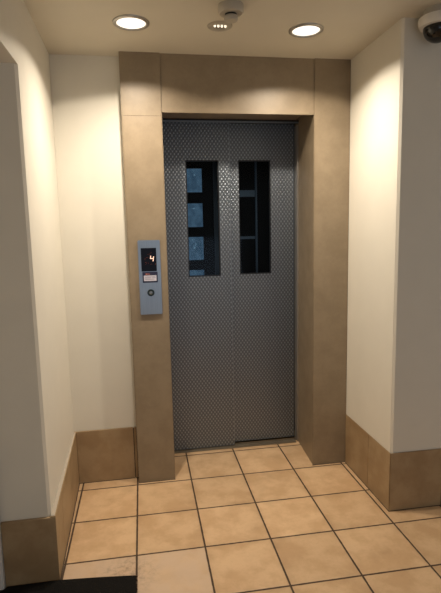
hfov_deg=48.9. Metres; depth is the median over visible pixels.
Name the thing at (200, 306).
door
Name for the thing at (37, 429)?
wall
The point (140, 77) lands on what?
wall
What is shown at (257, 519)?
floor
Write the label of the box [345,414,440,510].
baseboard
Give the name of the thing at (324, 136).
pillar
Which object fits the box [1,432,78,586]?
baseboard
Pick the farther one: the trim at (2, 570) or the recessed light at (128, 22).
the recessed light at (128, 22)
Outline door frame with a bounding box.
[162,118,298,453]
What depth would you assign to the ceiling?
2.34 m
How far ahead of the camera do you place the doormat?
2.11 m
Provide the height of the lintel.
0.315 m
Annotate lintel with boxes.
[160,53,313,119]
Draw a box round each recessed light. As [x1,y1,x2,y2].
[112,14,148,30]
[207,20,231,31]
[289,23,323,37]
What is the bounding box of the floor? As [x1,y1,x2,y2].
[61,430,440,592]
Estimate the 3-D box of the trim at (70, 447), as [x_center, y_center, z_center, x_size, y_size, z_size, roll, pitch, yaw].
[-0.814,0.895,2.536,0.017,0.024,0.852,-3,8,-10]
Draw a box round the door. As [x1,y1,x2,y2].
[162,122,293,450]
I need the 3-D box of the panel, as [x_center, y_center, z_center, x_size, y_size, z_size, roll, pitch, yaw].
[-0.411,-0.110,2.828,0.127,0.434,0.018,-3,8,-9]
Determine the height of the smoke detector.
0.068 m
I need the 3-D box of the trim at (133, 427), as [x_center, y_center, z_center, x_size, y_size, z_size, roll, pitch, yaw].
[0.506,0.992,2.772,2.668,0.327,0.874,-3,8,-9]
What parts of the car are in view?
post, rail, rail, post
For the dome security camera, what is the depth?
2.20 m
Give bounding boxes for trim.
[0,520,5,589]
[51,432,74,515]
[60,427,440,579]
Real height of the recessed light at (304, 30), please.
0.009 m
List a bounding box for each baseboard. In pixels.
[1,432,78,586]
[76,427,137,482]
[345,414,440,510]
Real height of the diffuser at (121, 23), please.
0.005 m
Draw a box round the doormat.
[0,575,137,592]
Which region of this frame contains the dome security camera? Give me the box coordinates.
[418,3,440,43]
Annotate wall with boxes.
[0,0,73,521]
[49,54,135,431]
[118,51,174,482]
[346,18,440,452]
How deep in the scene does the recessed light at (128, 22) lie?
2.28 m
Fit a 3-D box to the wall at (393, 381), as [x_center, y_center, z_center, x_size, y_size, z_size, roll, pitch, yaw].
[1.476,-0.271,3.783,1.581,2.515,2.430,-3,8,-9]
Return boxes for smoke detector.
[218,0,243,23]
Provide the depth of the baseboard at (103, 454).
3.00 m
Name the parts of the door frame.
sill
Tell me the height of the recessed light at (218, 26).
0.012 m
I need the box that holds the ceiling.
[24,0,440,59]
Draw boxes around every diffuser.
[116,18,145,28]
[292,26,319,35]
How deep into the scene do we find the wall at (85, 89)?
2.84 m
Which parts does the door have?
lift door panel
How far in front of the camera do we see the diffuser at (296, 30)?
2.42 m
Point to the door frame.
(291, 439)
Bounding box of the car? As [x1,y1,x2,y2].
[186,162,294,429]
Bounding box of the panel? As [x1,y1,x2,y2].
[137,240,161,314]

